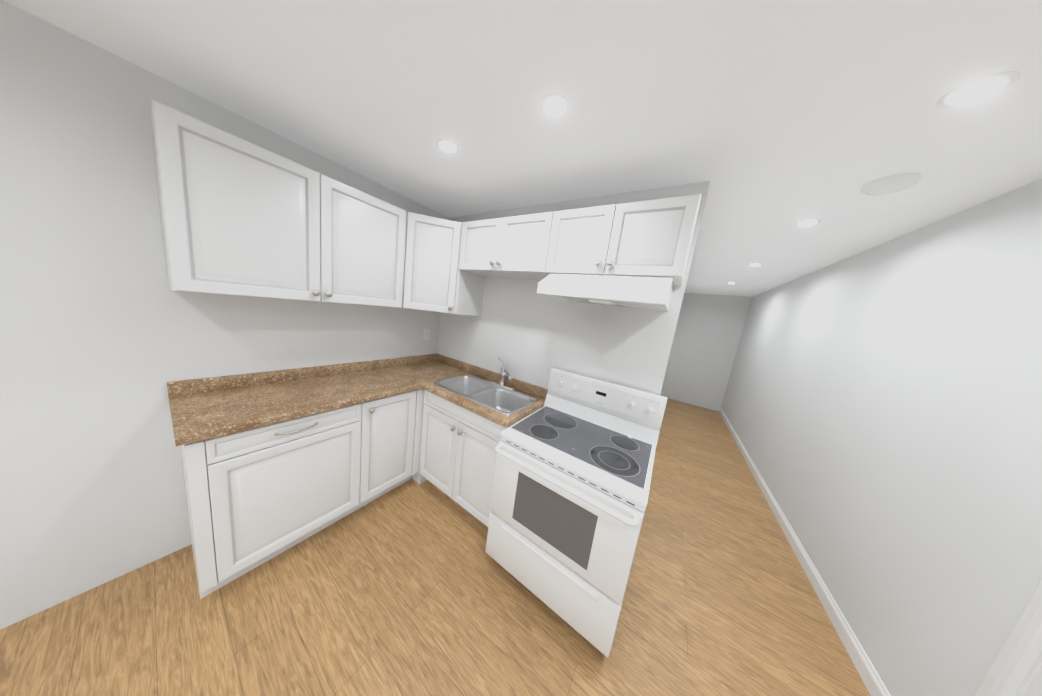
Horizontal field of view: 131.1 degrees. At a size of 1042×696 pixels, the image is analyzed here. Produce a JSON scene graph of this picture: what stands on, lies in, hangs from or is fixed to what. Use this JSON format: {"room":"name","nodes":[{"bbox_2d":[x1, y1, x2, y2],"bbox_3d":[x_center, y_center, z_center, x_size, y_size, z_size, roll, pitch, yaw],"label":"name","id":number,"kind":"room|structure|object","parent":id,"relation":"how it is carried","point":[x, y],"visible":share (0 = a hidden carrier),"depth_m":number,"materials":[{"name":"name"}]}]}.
{"room":"kitchen","nodes":[
{"label":"kitchen","id":0,"kind":"room"},
{"bbox_2d":[0,0,447,629],"bbox_3d":[-2.033,-0.005,0.931,0.120,2.415,4.270,13,11,32],"label":"wall","id":1,"kind":"structure","parent":0,"point":[106,334],"depth_m":1.05,"materials":[{"name":"paint"}]},
{"bbox_2d":[151,100,405,307],"bbox_3d":[-1.272,-0.649,1.449,0.340,0.716,1.020,13,11,32],"label":"upper cabinet","id":2,"kind":"object","parent":1,"relation":"attached to","point":[240,217],"visible":1,"depth_m":1.18,"materials":[{"name":"white wood"}]},
{"bbox_2d":[423,329,429,339],"bbox_3d":[-0.966,-0.128,2.445,0.007,0.115,0.070,13,11,32],"label":"electrical outlet","id":3,"kind":"object","parent":1,"relation":"attached to","point":[426,332],"visible":1,"depth_m":2.44,"materials":[{"name":"white plastic"}]},
{"bbox_2d":[402,211,484,315],"bbox_3d":[-0.724,-0.678,2.067,0.588,0.716,0.611,13,11,32],"label":"upper cabinet","id":4,"kind":"object","parent":1,"relation":"attached to","point":[435,279],"visible":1,"depth_m":1.87,"materials":[{"name":"white wood"}]},
{"bbox_2d":[0,398,870,695],"bbox_3d":[0.469,1.383,2.175,3.554,0.060,9.200,13,11,32],"label":"floor","id":5,"kind":"structure","parent":0,"point":[410,588],"depth_m":1.22,"materials":[{"name":"wood"}]},
{"bbox_2d":[181,401,368,598],"bbox_3d":[-1.474,0.760,1.464,0.538,0.892,0.670,13,11,32],"label":"base cabinet","id":6,"kind":"object","parent":5,"relation":"on","point":[257,497],"depth_m":1.24,"materials":[{"name":"white wood"}]},
{"bbox_2d":[167,354,547,446],"bbox_3d":[-0.795,0.318,1.558,1.392,0.116,1.668,13,11,32],"label":"countertop","id":7,"kind":"structure","parent":6,"relation":"on","point":[201,409],"depth_m":1.48,"materials":[{"name":"laminate"}]},
{"bbox_2d":[433,374,540,414],"bbox_3d":[-0.280,0.436,1.915,0.780,0.184,0.460,13,11,32],"label":"sink","id":8,"kind":"object","parent":7,"relation":"in","point":[483,391],"visible":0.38,"depth_m":1.96,"materials":[{"name":"silver metal"}]},
{"bbox_2d":[490,357,513,389],"bbox_3d":[-0.153,0.231,1.961,0.317,0.235,0.188,13,11,32],"label":"faucet","id":9,"kind":"object","parent":7,"relation":"on","point":[504,369],"visible":1,"depth_m":2.01,"materials":[{"name":"silver metal"}]},
{"bbox_2d":[365,388,424,504],"bbox_3d":[-1.165,0.723,1.936,0.538,0.892,0.462,13,11,32],"label":"base cabinet","id":10,"kind":"object","parent":5,"relation":"on","point":[394,423],"depth_m":1.79,"materials":[{"name":"white wood"}]},
{"bbox_2d":[419,390,506,526],"bbox_3d":[-0.343,0.826,1.963,0.831,0.891,0.565,13,11,32],"label":"base cabinet","id":11,"kind":"object","parent":5,"relation":"on","point":[458,456],"visible":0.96,"depth_m":1.72,"materials":[{"name":"white wood"}]},
{"bbox_2d":[485,367,666,657],"bbox_3d":[0.312,0.839,1.439,0.764,1.200,0.691,13,11,32],"label":"range","id":12,"kind":"object","parent":5,"relation":"on","point":[573,472],"visible":1,"depth_m":1.24,"materials":[{"name":"white metal"}]},
{"bbox_2d":[4,0,1041,296],"bbox_3d":[0.786,-1.040,1.780,3.554,0.060,9.200,13,11,32],"label":"ceiling","id":13,"kind":"structure","parent":0,"point":[772,122],"depth_m":0.88,"materials":[{"name":"paint"}]},
{"bbox_2d":[437,139,458,153],"bbox_3d":[-0.387,-1.077,1.274,0.117,0.005,0.117,13,11,32],"label":"recessed light","id":14,"kind":"object","parent":13,"relation":"in","point":[447,146],"visible":1,"depth_m":1.27,"materials":[{"name":"white plastic"}]},
{"bbox_2d":[540,93,569,118],"bbox_3d":[0.139,-0.953,0.940,0.117,0.005,0.117,13,11,32],"label":"recessed light","id":15,"kind":"object","parent":13,"relation":"in","point":[555,105],"visible":1,"depth_m":0.94,"materials":[{"name":"white plastic"}]},
{"bbox_2d":[748,263,762,265],"bbox_3d":[2.579,-0.905,2.594,0.117,0.005,0.117,13,11,32],"label":"recessed light","id":16,"kind":"object","parent":13,"relation":"in","point":[754,264],"visible":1,"depth_m":2.59,"materials":[{"name":"white plastic"}]},
{"bbox_2d":[794,219,820,226],"bbox_3d":[1.916,-0.825,1.579,0.117,0.005,0.117,13,11,32],"label":"recessed light","id":17,"kind":"object","parent":13,"relation":"in","point":[808,222],"visible":1,"depth_m":1.58,"materials":[{"name":"white plastic"}]},
{"bbox_2d":[861,173,921,195],"bbox_3d":[1.740,-0.757,1.118,0.156,0.036,0.156,13,11,32],"label":"smoke detector","id":18,"kind":"object","parent":13,"relation":"attached to","point":[890,184],"visible":1,"depth_m":1.09,"materials":[{"name":"white plastic"}]},
{"bbox_2d":[936,71,1019,107],"bbox_3d":[1.349,-0.756,0.701,0.117,0.005,0.117,13,11,32],"label":"recessed light","id":19,"kind":"object","parent":13,"relation":"in","point":[976,90],"visible":1,"depth_m":0.70,"materials":[{"name":"white plastic"}]},
{"bbox_2d":[438,185,677,388],"bbox_3d":[-0.080,0.052,2.144,2.100,2.415,0.120,13,11,32],"label":"wall","id":20,"kind":"structure","parent":0,"point":[523,330],"depth_m":1.87,"materials":[{"name":"paint"}]},
{"bbox_2d":[459,212,553,279],"bbox_3d":[-0.069,-0.732,1.788,0.785,0.362,0.355,13,11,32],"label":"upper cabinet","id":21,"kind":"object","parent":20,"relation":"attached to","point":[516,247],"visible":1,"depth_m":1.65,"materials":[{"name":"white wood"}]},
{"bbox_2d":[545,194,701,286],"bbox_3d":[0.560,-0.584,1.389,0.729,0.362,0.355,13,11,32],"label":"upper cabinet","id":22,"kind":"object","parent":20,"relation":"attached to","point":[650,238],"visible":1,"depth_m":1.23,"materials":[{"name":"white wood"}]},
{"bbox_2d":[537,273,672,310],"bbox_3d":[0.500,-0.326,1.393,0.655,0.159,0.448,13,11,32],"label":"range hood","id":23,"kind":"object","parent":22,"relation":"attached to","point":[646,292],"visible":1,"depth_m":1.22,"materials":[{"name":"white metal"}]},
{"bbox_2d":[634,181,709,394],"bbox_3d":[2.119,0.121,3.483,0.120,2.415,4.750,13,11,32],"label":"wall","id":24,"kind":"structure","parent":0,"point":[660,335],"depth_m":1.44,"materials":[{"name":"paint"}]},
{"bbox_2d":[660,293,751,410],"bbox_3d":[3.967,0.084,5.187,1.374,2.415,0.120,13,11,32],"label":"wall","id":25,"kind":"structure","parent":0,"point":[707,337],"depth_m":5.10,"materials":[{"name":"paint"}]},
{"bbox_2d":[721,179,1041,695],"bbox_3d":[2.025,0.499,1.090,0.120,2.415,8.900,13,11,32],"label":"wall","id":26,"kind":"structure","parent":0,"point":[881,406],"depth_m":1.20,"materials":[{"name":"paint"}]},
{"bbox_2d":[719,408,890,695],"bbox_3d":[1.821,1.619,1.310,0.014,0.101,8.900,13,11,32],"label":"baseboard","id":27,"kind":"structure","parent":26,"relation":"attached to","point":[869,675],"depth_m":1.52,"materials":[{"name":"white wood"}]},
{"bbox_2d":[974,580,1041,695],"bbox_3d":[1.485,0.698,0.329,0.138,2.131,0.926,13,11,32],"label":"door frame","id":28,"kind":"structure","parent":26,"relation":"attached to","point":[1015,669],"depth_m":0.76,"materials":[{"name":"white wood"}]}
]}

